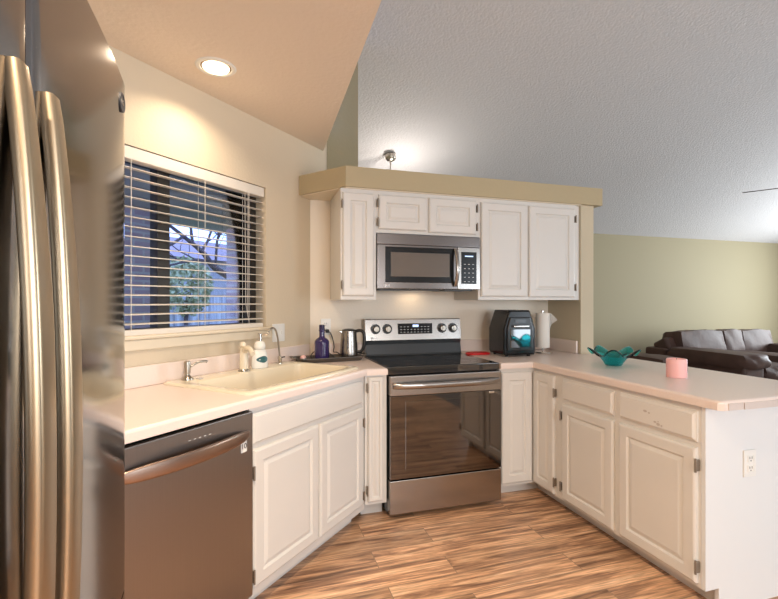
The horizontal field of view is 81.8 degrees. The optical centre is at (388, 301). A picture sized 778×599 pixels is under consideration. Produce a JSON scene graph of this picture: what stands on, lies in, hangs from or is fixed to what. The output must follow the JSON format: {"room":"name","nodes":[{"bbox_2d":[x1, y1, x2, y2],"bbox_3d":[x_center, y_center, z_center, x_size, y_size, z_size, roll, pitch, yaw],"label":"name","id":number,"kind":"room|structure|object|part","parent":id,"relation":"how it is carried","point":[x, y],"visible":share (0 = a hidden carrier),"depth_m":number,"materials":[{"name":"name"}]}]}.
{"room":"kitchen","nodes":[
{"label":"kitchen","id":0,"kind":"room"},
{"bbox_2d":[109,46,326,367],"bbox_3d":[-1.007,0.011,2.569,0.160,2.600,2.270,0,0,28],"label":"wall","id":1,"kind":"structure","parent":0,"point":[166,116],"depth_m":2.70,"materials":[{"name":"beige paint"}]},
{"bbox_2d":[125,161,255,329],"bbox_3d":[-1.197,-0.271,2.277,0.060,0.895,1.376,0,0,28],"label":"window","id":2,"kind":"structure","parent":1,"relation":"attached to","point":[156,198],"depth_m":2.35,"materials":[{"name":"black glass"}]},
{"bbox_3d":[-1.050,-0.271,2.595,0.004,0.835,0.616,0,0,28],"label":"pane","id":3,"kind":"part","parent":2,"relation":"part of","materials":[{"name":"clear glass"}]},
{"bbox_2d":[125,145,263,335],"bbox_3d":[-1.127,-0.278,2.237,0.066,0.878,1.360,0,0,28],"label":"window blind","id":4,"kind":"object","parent":1,"relation":"attached to","point":[132,155],"visible":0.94,"depth_m":2.34,"materials":[{"name":"beige plastic"}]},
{"bbox_3d":[-1.213,-0.264,2.084,0.057,0.810,0.003,0,0,28],"label":"ladder cord","id":5,"kind":"part","parent":4,"relation":"part of","materials":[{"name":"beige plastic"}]},
{"bbox_3d":[-1.131,0.146,2.239,0.052,0.030,1.354,0,0,28],"label":"rail","id":6,"kind":"part","parent":4,"relation":"part of","materials":[{"name":"beige"}]},
{"bbox_3d":[-1.021,-0.264,2.446,0.057,0.810,0.003,0,0,28],"label":"ladder cord","id":7,"kind":"part","parent":4,"relation":"part of","materials":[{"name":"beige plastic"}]},
{"bbox_3d":[-0.870,-0.264,2.729,0.057,0.810,0.003,0,0,28],"label":"ladder cord","id":8,"kind":"part","parent":4,"relation":"part of","materials":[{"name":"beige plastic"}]},
{"bbox_3d":[-0.851,-0.274,2.690,0.005,0.770,0.033,0,0,28],"label":"pull cord","id":9,"kind":"part","parent":4,"relation":"part of","materials":[{"name":"beige plastic"}]},
{"bbox_2d":[125,326,272,351],"bbox_3d":[-1.084,0.191,2.217,0.035,0.070,1.455,0,0,28],"label":"window sill","id":10,"kind":"structure","parent":1,"relation":"attached to","point":[153,341],"depth_m":2.31,"materials":[{"name":"beige"}]},
{"bbox_2d":[125,344,308,389],"bbox_3d":[-1.001,0.348,2.385,0.020,0.098,1.830,0,0,28],"label":"backsplash","id":11,"kind":"structure","parent":1,"relation":"attached to","point":[153,374],"depth_m":2.34,"materials":[{"name":"laminate"}]},
{"bbox_2d":[272,323,284,341],"bbox_3d":[-0.718,0.201,2.928,0.012,0.116,0.116,0,0,28],"label":"light switch","id":12,"kind":"object","parent":1,"relation":"attached to","point":[280,328],"visible":0.77,"depth_m":2.93,"materials":[{"name":"white plastic"}]},
{"bbox_2d":[87,0,380,150],"bbox_3d":[-0.272,-1.209,0.054,1.512,0.160,6.463,0,0,-17],"label":"ceiling","id":13,"kind":"structure","parent":0,"point":[295,61],"depth_m":1.98,"materials":[{"name":"beige paint"}]},
{"bbox_2d":[195,56,236,76],"bbox_3d":[-0.832,-1.119,2.159,0.188,0.020,0.188,0,0,-17],"label":"recessed light","id":14,"kind":"object","parent":13,"relation":"in","point":[208,65],"visible":1,"depth_m":2.14,"materials":[{"name":"white plastic"}]},
{"bbox_2d":[327,62,357,169],"bbox_3d":[-0.370,-1.689,3.489,0.240,2.000,0.110,0,0,-17],"label":"wall","id":15,"kind":"structure","parent":0,"point":[342,142],"depth_m":3.44,"materials":[{"name":"beige paint"}]},
{"bbox_2d":[310,200,547,354],"bbox_3d":[0.430,0.286,3.592,2.119,2.050,0.120,0,0,-17],"label":"wall","id":16,"kind":"structure","parent":0,"point":[475,316],"depth_m":3.37,"materials":[{"name":"beige paint"}]},
{"bbox_2d":[321,319,330,334],"bbox_3d":[-0.458,0.181,3.253,0.072,0.116,0.009,0,0,-17],"label":"wall outlet","id":17,"kind":"object","parent":16,"relation":"attached to","point":[327,322],"visible":0.77,"depth_m":3.25,"materials":[{"name":"white plastic"}]},
{"bbox_2d":[313,342,361,354],"bbox_3d":[-0.372,0.348,3.272,0.360,0.098,0.020,0,0,-17],"label":"backsplash","id":18,"kind":"structure","parent":16,"relation":"attached to","point":[359,344],"depth_m":3.26,"materials":[{"name":"laminate"}]},
{"bbox_2d":[330,188,375,299],"bbox_3d":[-0.252,-0.373,3.097,0.236,0.718,0.425,0,0,-17],"label":"upper cabinet","id":19,"kind":"object","parent":16,"relation":"attached to","point":[352,211],"visible":1,"depth_m":2.91,"materials":[{"name":"white wood"}]},
{"bbox_3d":[-0.198,-0.371,2.909,0.208,0.669,0.019,0,0,-17],"label":"door","id":20,"kind":"part","parent":19,"relation":"part of","materials":[{"name":"white wood"}]},
{"bbox_2d":[376,191,477,236],"bbox_3d":[0.218,-0.594,3.240,0.746,0.276,0.425,0,0,-17],"label":"upper cabinet","id":21,"kind":"object","parent":16,"relation":"attached to","point":[396,212],"visible":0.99,"depth_m":3.05,"materials":[{"name":"white wood"}]},
{"bbox_3d":[0.092,-0.592,2.998,0.337,0.228,0.019,0,0,-17],"label":"door","id":22,"kind":"part","parent":21,"relation":"part of","materials":[{"name":"white wood"}]},
{"bbox_2d":[376,233,479,291],"bbox_3d":[0.231,-0.265,3.219,0.753,0.376,0.464,0,0,-17],"label":"microwave","id":23,"kind":"object","parent":21,"relation":"attached to","point":[404,262],"visible":1,"depth_m":3.04,"materials":[{"name":"grey metal"}]},
{"bbox_3d":[0.195,-0.233,3.040,0.578,0.292,0.034,0,0,-17],"label":"door","id":24,"kind":"part","parent":23,"relation":"part of","materials":[{"name":"silver metal"}]},
{"bbox_3d":[0.463,-0.236,3.076,0.026,0.262,0.056,0,0,-17],"label":"handle","id":25,"kind":"part","parent":23,"relation":"part of","materials":[{"name":"silver metal"}]},
{"bbox_3d":[0.555,-0.233,3.150,0.174,0.292,0.034,0,0,-17],"label":"control panel","id":26,"kind":"part","parent":23,"relation":"part of","materials":[{"name":"silver metal"}]},
{"bbox_3d":[0.441,-0.590,3.105,0.357,0.238,0.019,0,0,-17],"label":"door","id":27,"kind":"part","parent":21,"relation":"part of","materials":[{"name":"white wood"}]},
{"bbox_2d":[460,339,546,351],"bbox_3d":[0.930,0.348,3.670,0.830,0.098,0.020,0,0,-17],"label":"backsplash","id":28,"kind":"structure","parent":16,"relation":"attached to","point":[467,345],"depth_m":3.59,"materials":[{"name":"laminate"}]},
{"bbox_2d":[454,198,576,299],"bbox_3d":[0.974,-0.373,3.471,0.832,0.718,0.425,0,0,-17],"label":"upper cabinet","id":29,"kind":"object","parent":16,"relation":"attached to","point":[528,250],"visible":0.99,"depth_m":3.28,"materials":[{"name":"white wood"}]},
{"bbox_2d":[301,187,580,205],"bbox_3d":[0.413,-0.737,3.311,2.075,0.008,0.408,0,0,-17],"label":"trim","id":30,"kind":"structure","parent":29,"relation":"on","point":[327,195],"depth_m":3.10,"materials":[{"name":"beige"}]},
{"bbox_2d":[299,166,602,207],"bbox_3d":[0.465,-0.806,3.436,2.273,0.131,0.640,0,0,-17],"label":"trim ledge","id":31,"kind":"object","parent":30,"relation":"on","point":[344,176],"visible":0.53,"depth_m":3.09,"materials":[{"name":"beige"}]},
{"bbox_2d":[385,152,395,169],"bbox_3d":[0.016,-1.211,4.856,0.320,0.800,0.320,0,0,-17],"label":"pendant light","id":32,"kind":"object","parent":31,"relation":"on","point":[390,157],"visible":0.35,"depth_m":4.82,"materials":[{"name":"silver metal"}]},
{"bbox_3d":[0.826,-0.370,3.222,0.373,0.667,0.019,0,0,-17],"label":"door","id":33,"kind":"part","parent":29,"relation":"part of","materials":[{"name":"white wood"}]},
{"bbox_3d":[1.212,-0.368,3.340,0.397,0.668,0.019,0,0,-17],"label":"door","id":34,"kind":"part","parent":29,"relation":"part of","materials":[{"name":"white wood"}]},
{"bbox_2d":[577,206,578,299],"bbox_3d":[1.437,-0.373,3.450,0.039,0.718,0.020,0,0,-17],"label":"trim","id":35,"kind":"structure","parent":29,"relation":"attached to","point":[577,206],"depth_m":3.44,"materials":[{"name":"white wood"}]},
{"bbox_2d":[547,338,577,352],"bbox_3d":[1.390,0.348,3.626,0.020,0.098,0.373,0,0,-17],"label":"backsplash","id":36,"kind":"structure","parent":16,"relation":"attached to","point":[565,345],"depth_m":3.57,"materials":[{"name":"laminate"}]},
{"bbox_2d":[254,488,777,598],"bbox_3d":[0.597,1.341,0.287,3.610,0.060,6.600,0,0,-17],"label":"floor","id":37,"kind":"structure","parent":0,"point":[524,544],"depth_m":2.28,"materials":[{"name":"brown wood"}]},
{"bbox_2d":[0,0,124,598],"bbox_3d":[-0.721,0.416,0.394,0.757,1.730,0.945,0,0,-17],"label":"refrigerator","id":38,"kind":"object","parent":37,"relation":"on","point":[62,87],"visible":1,"depth_m":0.52,"materials":[{"name":"grey metal"}]},
{"bbox_3d":[-0.368,0.071,0.252,0.093,1.040,0.468,0,0,-17],"label":"door","id":39,"kind":"part","parent":38,"relation":"part of","materials":[{"name":"silver metal"}]},
{"bbox_3d":[-0.370,0.185,0.464,0.037,0.853,0.041,0,0,-17],"label":"handle","id":40,"kind":"part","parent":38,"relation":"part of","materials":[{"name":"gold metal"}]},
{"bbox_3d":[-0.393,0.185,0.538,0.037,0.853,0.041,0,0,-17],"label":"handle","id":41,"kind":"part","parent":38,"relation":"part of","materials":[{"name":"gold metal"}]},
{"bbox_2d":[124,411,252,598],"bbox_3d":[-0.940,0.880,1.712,0.649,0.862,0.595,0,0,28],"label":"dishwasher","id":42,"kind":"object","parent":37,"relation":"on","point":[189,490],"visible":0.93,"depth_m":1.58,"materials":[{"name":"grey metal"}]},
{"bbox_3d":[-0.678,0.536,1.572,0.056,0.049,0.540,0,0,28],"label":"handle","id":43,"kind":"part","parent":42,"relation":"part of","materials":[{"name":"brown metal"}]},
{"bbox_2d":[244,377,364,598],"bbox_3d":[-0.618,0.875,2.403,0.627,0.872,0.918,0,0,28],"label":"base cabinet","id":44,"kind":"object","parent":37,"relation":"on","point":[308,448],"visible":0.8,"depth_m":2.15,"materials":[{"name":"white wood"}]},
{"bbox_2d":[125,342,387,443],"bbox_3d":[-0.611,0.368,2.346,0.744,0.138,2.128,0,0,28],"label":"countertop","id":45,"kind":"structure","parent":44,"relation":"on","point":[152,408],"depth_m":1.97,"materials":[{"name":"laminate"}]},
{"bbox_2d":[238,342,254,371],"bbox_3d":[-0.768,0.303,2.449,0.062,0.163,0.185,0,0,-39],"label":"kitchen faucet","id":46,"kind":"object","parent":45,"relation":"on","point":[243,361],"visible":1,"depth_m":2.47,"materials":[{"name":"beige metal"}]},
{"bbox_3d":[-0.764,0.264,2.435,0.035,0.053,0.158,0,0,-33],"label":"spout","id":47,"kind":"part","parent":46,"relation":"part of","materials":[{"name":"beige ceramic"}]},
{"bbox_2d":[163,361,357,395],"bbox_3d":[-0.634,0.478,2.416,0.579,0.200,0.894,0,0,28],"label":"sink","id":48,"kind":"object","parent":45,"relation":"in","point":[275,376],"visible":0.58,"depth_m":2.44,"materials":[{"name":"beige ceramic"}]},
{"bbox_2d":[181,360,207,380],"bbox_3d":[-0.980,0.338,2.250,0.060,0.092,0.129,0,0,33],"label":"soap dispenser","id":49,"kind":"object","parent":48,"relation":"on","point":[187,365],"visible":1,"depth_m":2.21,"materials":[{"name":"silver metal"}]},
{"bbox_3d":[-0.958,0.312,2.257,0.096,0.034,0.013,0,0,-43],"label":"spout","id":50,"kind":"part","parent":49,"relation":"part of","materials":[{"name":"silver metal"}]},
{"bbox_2d":[251,333,268,368],"bbox_3d":[-0.750,0.283,2.608,0.066,0.201,0.102,0,0,42],"label":"hand soap bottle","id":51,"kind":"object","parent":48,"relation":"on","point":[259,360],"visible":0.96,"depth_m":2.58,"materials":[{"name":"white plastic"}]},
{"bbox_2d":[267,327,284,363],"bbox_3d":[-0.700,0.268,2.760,0.036,0.231,0.149,0,0,28],"label":"filter faucet","id":52,"kind":"object","parent":45,"relation":"on","point":[279,357],"visible":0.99,"depth_m":2.78,"materials":[{"name":"silver metal"}]},
{"bbox_2d":[290,352,366,362],"bbox_3d":[-0.404,0.376,3.034,0.530,0.041,0.200,0,0,-24],"label":"serving tray","id":53,"kind":"object","parent":45,"relation":"on","point":[331,358],"visible":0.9,"depth_m":2.98,"materials":[{"name":"grey metal"}]},
{"bbox_2d":[314,325,328,358],"bbox_3d":[-0.453,0.272,3.035,0.100,0.236,0.100,0,0,-17],"label":"glass bottle","id":54,"kind":"object","parent":53,"relation":"on","point":[321,345],"visible":0.92,"depth_m":3.00,"materials":[{"name":"blue glass"}]},
{"bbox_2d":[339,329,365,356],"bbox_3d":[-0.257,0.288,3.097,0.168,0.205,0.122,0,0,25],"label":"electric kettle","id":55,"kind":"object","parent":53,"relation":"on","point":[348,345],"visible":0.93,"depth_m":3.06,"materials":[{"name":"silver metal"}]},
{"bbox_2d":[325,329,339,354],"bbox_3d":[-0.392,0.289,3.201,0.165,0.182,0.033,0,0,36],"label":"power cord","id":56,"kind":"object","parent":55,"relation":"attached to","point":[326,330],"visible":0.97,"depth_m":3.22,"materials":[{"name":"black plastic"}]},
{"bbox_3d":[-0.196,0.272,3.109,0.075,0.169,0.022,0,0,-2],"label":"handle","id":57,"kind":"part","parent":55,"relation":"part of","materials":[{"name":"black plastic"}]},
{"bbox_3d":[-0.463,0.906,2.065,0.019,0.575,0.443,0,0,28],"label":"door","id":58,"kind":"part","parent":44,"relation":"part of","materials":[{"name":"white wood"}]},
{"bbox_3d":[-0.255,0.906,2.456,0.019,0.575,0.414,0,0,28],"label":"door","id":59,"kind":"part","parent":44,"relation":"part of","materials":[{"name":"white wood"}]},
{"bbox_2d":[360,375,385,513],"bbox_3d":[-0.164,0.875,2.968,0.136,0.872,0.627,0,0,-17],"label":"base cabinet","id":60,"kind":"object","parent":37,"relation":"on","point":[375,385],"visible":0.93,"depth_m":2.68,"materials":[{"name":"white wood"}]},
{"bbox_3d":[-0.080,0.821,2.684,0.096,0.744,0.019,0,0,-17],"label":"door","id":61,"kind":"part","parent":60,"relation":"part of","materials":[{"name":"white wood"}]},
{"bbox_2d":[363,318,500,514],"bbox_3d":[0.274,0.719,3.086,0.756,1.184,0.727,0,0,-17],"label":"electric range","id":62,"kind":"object","parent":37,"relation":"on","point":[443,403],"visible":0.98,"depth_m":2.81,"materials":[{"name":"grey metal"}]},
{"bbox_3d":[-0.097,0.199,3.266,0.072,0.072,0.008,0,0,-17],"label":"knob","id":63,"kind":"part","parent":62,"relation":"part of","materials":[{"name":"black plastic"}]},
{"bbox_3d":[-0.012,0.199,3.292,0.072,0.072,0.008,0,0,-17],"label":"knob","id":64,"kind":"part","parent":62,"relation":"part of","materials":[{"name":"black plastic"}]},
{"bbox_3d":[0.189,0.340,3.363,0.752,0.106,0.053,0,0,-17],"label":"vent panel","id":65,"kind":"part","parent":62,"relation":"part of","materials":[{"name":"black metal"}]},
{"bbox_2d":[364,353,498,374],"bbox_3d":[0.269,0.418,3.101,0.756,0.047,0.606,0,0,-17],"label":"cooktop","id":66,"kind":"object","parent":62,"relation":"in","point":[396,363],"depth_m":2.91,"materials":[{"name":"grey glass"}]},
{"bbox_3d":[0.404,0.199,3.420,0.072,0.072,0.008,0,0,-17],"label":"knob","id":67,"kind":"part","parent":62,"relation":"part of","materials":[{"name":"black plastic"}]},
{"bbox_3d":[0.356,1.175,2.815,0.750,0.203,0.064,0,0,-17],"label":"storage drawer","id":68,"kind":"part","parent":62,"relation":"part of","materials":[{"name":"silver metal"}]},
{"bbox_3d":[0.356,0.816,2.816,0.750,0.500,0.062,0,0,-17],"label":"oven door","id":69,"kind":"part","parent":62,"relation":"part of","materials":[{"name":"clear glass"}]},
{"bbox_3d":[0.372,0.503,2.765,0.716,0.037,0.056,0,0,-17],"label":"handle","id":70,"kind":"part","parent":62,"relation":"part of","materials":[{"name":"silver metal"}]},
{"bbox_3d":[0.490,0.199,3.446,0.072,0.072,0.008,0,0,-17],"label":"knob","id":71,"kind":"part","parent":62,"relation":"part of","materials":[{"name":"black plastic"}]},
{"bbox_2d":[499,368,575,512],"bbox_3d":[1.086,0.875,3.236,0.873,0.872,0.905,0,0,-17],"label":"base cabinet","id":72,"kind":"object","parent":37,"relation":"on","point":[530,397],"visible":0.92,"depth_m":2.95,"materials":[{"name":"white wood"}]},
{"bbox_3d":[0.844,0.828,2.966,0.230,0.730,0.019,0,0,-17],"label":"door","id":73,"kind":"part","parent":72,"relation":"part of","materials":[{"name":"white wood"}]},
{"bbox_3d":[1.000,0.831,2.901,0.019,0.736,0.215,0,0,-17],"label":"door","id":74,"kind":"part","parent":72,"relation":"part of","materials":[{"name":"white wood"}]},
{"bbox_2d":[460,338,777,410],"bbox_3d":[1.299,0.368,2.785,1.018,0.138,1.928,0,0,-17],"label":"countertop","id":75,"kind":"structure","parent":72,"relation":"on","point":[710,389],"depth_m":2.39,"materials":[{"name":"laminate"}]},
{"bbox_2d":[465,351,489,354],"bbox_3d":[0.671,0.390,3.399,0.190,0.014,0.115,0,0,-17],"label":"spoon rest","id":76,"kind":"object","parent":75,"relation":"on","point":[479,352],"visible":1,"depth_m":3.36,"materials":[{"name":"red plastic"}]},
{"bbox_2d":[489,310,534,356],"bbox_3d":[0.921,0.229,3.354,0.255,0.336,0.286,0,0,-12],"label":"air fryer","id":77,"kind":"object","parent":75,"relation":"on","point":[511,332],"visible":1,"depth_m":3.25,"materials":[{"name":"black plastic"}]},
{"bbox_3d":[0.946,0.232,3.241,0.202,0.240,0.011,0,0,-12],"label":"door","id":78,"kind":"part","parent":77,"relation":"part of","materials":[{"name":"black plastic"}]},
{"bbox_3d":[0.948,0.264,3.234,0.158,0.135,0.003,0,0,-12],"label":"door glass","id":79,"kind":"part","parent":77,"relation":"part of","materials":[{"name":"black"}]},
{"bbox_3d":[0.950,0.176,3.225,0.123,0.014,0.022,0,0,-12],"label":"door handle","id":80,"kind":"part","parent":77,"relation":"part of","materials":[{"name":"silver metal"}]},
{"bbox_2d":[535,310,556,353],"bbox_3d":[1.200,0.231,3.493,0.148,0.332,0.160,0,0,-44],"label":"paper towel holder","id":81,"kind":"object","parent":75,"relation":"on","point":[543,321],"visible":0.95,"depth_m":3.46,"materials":[{"name":"white paper"}]},
{"bbox_2d":[587,345,640,365],"bbox_3d":[1.393,0.338,2.789,0.296,0.110,0.294,0,0,-17],"label":"glass bowl","id":82,"kind":"object","parent":75,"relation":"on","point":[612,357],"visible":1,"depth_m":2.74,"materials":[{"name":"teal glass"}]},
{"bbox_2d":[666,358,687,378],"bbox_3d":[1.516,0.347,2.368,0.096,0.099,0.096,0,0,-17],"label":"candle","id":83,"kind":"object","parent":75,"relation":"on","point":[675,367],"visible":1,"depth_m":2.33,"materials":[{"name":"pink wax"}]},
{"bbox_2d":[559,374,633,550],"bbox_3d":[1.396,0.875,2.626,0.632,0.872,0.441,0,0,-17],"label":"base cabinet","id":84,"kind":"object","parent":37,"relation":"on","point":[588,413],"visible":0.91,"depth_m":2.50,"materials":[{"name":"white wood"}]},
{"bbox_3d":[1.112,0.906,2.532,0.019,0.574,0.403,0,0,-17],"label":"door","id":85,"kind":"part","parent":84,"relation":"part of","materials":[{"name":"white wood"}]},
{"bbox_3d":[1.113,0.530,2.533,0.018,0.130,0.403,0,0,-17],"label":"drawer","id":86,"kind":"part","parent":84,"relation":"part of","materials":[{"name":"white wood"}]},
{"bbox_2d":[617,387,777,598],"bbox_3d":[1.531,0.875,2.188,0.634,0.872,0.475,0,0,-17],"label":"base cabinet","id":87,"kind":"object","parent":37,"relation":"on","point":[659,439],"depth_m":1.97,"materials":[{"name":"white wood"}]},
{"bbox_3d":[1.243,0.906,2.103,0.019,0.574,0.417,0,0,-17],"label":"door","id":88,"kind":"part","parent":87,"relation":"part of","materials":[{"name":"white wood"}]},
{"bbox_3d":[1.244,0.530,2.103,0.018,0.130,0.417,0,0,-17],"label":"drawer","id":89,"kind":"part","parent":87,"relation":"part of","materials":[{"name":"white wood"}]},
{"bbox_3d":[1.610,0.875,1.974,0.607,0.872,0.018,0,0,-17],"label":"peninsula end panel","id":90,"kind":"part","parent":87,"relation":"part of","materials":[{"name":"white wood"}]},
{"bbox_2d":[743,449,755,476],"bbox_3d":[1.563,0.699,1.944,0.072,0.116,0.009,0,0,-17],"label":"wall outlet","id":91,"kind":"object","parent":87,"relation":"attached to","point":[749,456],"visible":1,"depth_m":1.94,"materials":[{"name":"white plastic"}]},
{"bbox_2d":[748,455,753,462],"bbox_3d":[1.564,0.678,1.942,0.034,0.030,0.004,0,0,-17],"label":"receptacle","id":92,"kind":"object","parent":91,"relation":"attached to","point":[750,457],"depth_m":1.94,"materials":[{"name":"white plastic"}]},
{"bbox_2d":[748,464,753,471],"bbox_3d":[1.564,0.720,1.942,0.034,0.030,0.004,0,0,-17],"label":"receptacle","id":93,"kind":"object","parent":91,"relation":"attached to","point":[750,466],"depth_m":1.94,"materials":[{"name":"white plastic"}]},
{"bbox_2d":[358,0,777,242],"bbox_3d":[4.693,-1.938,3.002,9.870,1.618,9.200,0,0,-17],"label":"ceiling","id":94,"kind":"structure","parent":0,"point":[667,108],"depth_m":4.34,"materials":[{"name":"grey paint"}]},
{"bbox_2d":[742,188,777,192],"bbox_3d":[3.914,-1.635,3.841,1.277,1.313,1.246,0,0,-17],"label":"ceiling fan","id":95,"kind":"object","parent":94,"relation":"hanging from","point":[773,188],"visible":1,"depth_m":4.18,"materials":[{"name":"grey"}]},
{"bbox_2d":[548,205,592,353],"bbox_3d":[1.463,0.286,3.636,0.118,2.050,0.398,0,0,-17],"label":"wall pillar","id":96,"kind":"structure","parent":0,"point":[574,318],"depth_m":3.45,"materials":[{"name":"beige paint"}]},
{"bbox_2d":[593,233,777,352],"bbox_3d":[3.488,0.011,7.522,9.735,2.600,0.150,0,0,-17],"label":"wall","id":97,"kind":"structure","parent":0,"point":[645,288],"depth_m":7.92,"materials":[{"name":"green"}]},
{"bbox_3d":[4.839,1.341,3.072,9.750,0.060,9.450,0,0,-17],"label":"floor","id":98,"kind":"structure","parent":0,"visible":0},
{"bbox_2d":[630,353,677,362],"bbox_3d":[3.534,1.010,6.023,0.428,0.603,0.757,0,0,-17],"label":"ottoman","id":99,"kind":"object","parent":98,"relation":"on","point":[641,356],"visible":0.12,"depth_m":5.88,"materials":[{"name":"brown leather"}]},
{"bbox_2d":[646,329,777,379],"bbox_3d":[5.332,0.865,6.574,2.489,0.892,1.581,0,0,-17],"label":"reclining sofa","id":100,"kind":"object","parent":98,"relation":"on","point":[749,352],"visible":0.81,"depth_m":6.65,"materials":[{"name":"brown leather"}]},
{"bbox_2d":[662,329,726,349],"bbox_3d":[4.695,0.663,6.926,0.927,0.486,0.432,0,0,-17],"label":"cushion","id":101,"kind":"object","parent":100,"relation":"on","point":[704,338],"depth_m":6.75,"materials":[{"name":"brown leather"}]},
{"bbox_3d":[4.392,1.026,6.162,0.360,0.470,1.180,0,0,-17],"label":"arm","id":102,"kind":"part","parent":100,"relation":"part of","materials":[{"name":"brown leather"}]},
{"bbox_2d":[716,329,745,349],"bbox_3d":[5.298,0.663,7.111,0.418,0.486,0.432,0,0,-17],"label":"cushion","id":103,"kind":"object","parent":100,"relation":"on","point":[733,339],"depth_m":6.93,"materials":[{"name":"brown leather"}]},
{"bbox_2d":[738,329,772,351],"bbox_3d":[5.791,0.668,7.260,0.693,0.477,0.430,0,0,-17],"label":"cushion","id":104,"kind":"object","parent":100,"relation":"on","point":[752,339],"depth_m":7.07,"materials":[{"name":"brown leather"}]},
{"bbox_2d":[763,362,777,379],"bbox_3d":[4.940,0.951,6.297,0.682,0.286,1.160,0,0,-17],"label":"seat cushion","id":105,"kind":"object","parent":100,"relation":"on","point":[771,372],"depth_m":5.71,"materials":[{"name":"brown leather"}]},
{"label":"outside","id":106,"kind":"structure","parent":0,"visible":0},
{"bbox_3d":[-10.869,1.521,15.978,29.830,0.180,42.000,0,0,28],"label":"ground","id":107,"kind":"structure","parent":106,"visible":0},
{"bbox_2d":[125,207,149,328],"bbox_3d":[-3.685,0.231,2.901,0.201,2.400,4.660,0,0,28],"label":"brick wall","id":108,"kind":"structure","parent":107,"relation":"on","point":[136,280],"depth_m":4.68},
{"bbox_2d":[125,163,229,232],"bbox_3d":[-1.980,-1.039,4.169,2.580,0.140,10.500,0,0,28],"label":"roof","id":109,"kind":"structure","parent":108,"relation":"on","point":[136,184],"depth_m":4.34,"materials":[{"name":"grey"}]},
{"bbox_2d":[170,255,213,325],"bbox_3d":[-5.717,0.063,12.721,1.276,2.743,1.596,0,0,28],"label":"bush","id":110,"kind":"object","parent":107,"relation":"on","point":[174,272],"visible":0.8,"depth_m":12.52,"materials":[{"name":"green plant"}]},
{"bbox_3d":[-5.709,0.569,12.723,0.120,1.731,0.220,0,0,28],"label":"stem","id":111,"kind":"part","parent":110,"relation":"part of","materials":[{"name":"grey plant"}]},
{"bbox_2d":[170,237,226,297],"bbox_3d":[-10.192,-0.979,25.586,7.200,4.820,13.200,0,0,28],"label":"house","id":112,"kind":"structure","parent":107,"relation":"on","point":[184,247],"depth_m":22.33,"materials":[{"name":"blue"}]},
{"bbox_2d":[170,296,226,325],"bbox_3d":[-6.389,0.634,13.594,0.068,1.595,14.000,0,0,28],"label":"fence","id":113,"kind":"object","parent":107,"relation":"on","point":[211,308],"visible":0.09,"depth_m":14.55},
{"bbox_2d":[170,225,226,278],"bbox_3d":[-4.420,-1.357,9.739,1.784,5.605,4.710,0,0,40],"label":"oak tree","id":114,"kind":"object","parent":107,"relation":"on","point":[214,267],"visible":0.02,"depth_m":9.79,"materials":[{"name":"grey plant"}]},
{"bbox_2d":[227,229,235,322],"bbox_3d":[-2.025,0.232,6.022,0.200,2.399,0.210,0,0,28],"label":"post","id":115,"kind":"object","parent":107,"relation":"on","point":[230,276],"visible":0.14,"depth_m":5.94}
]}

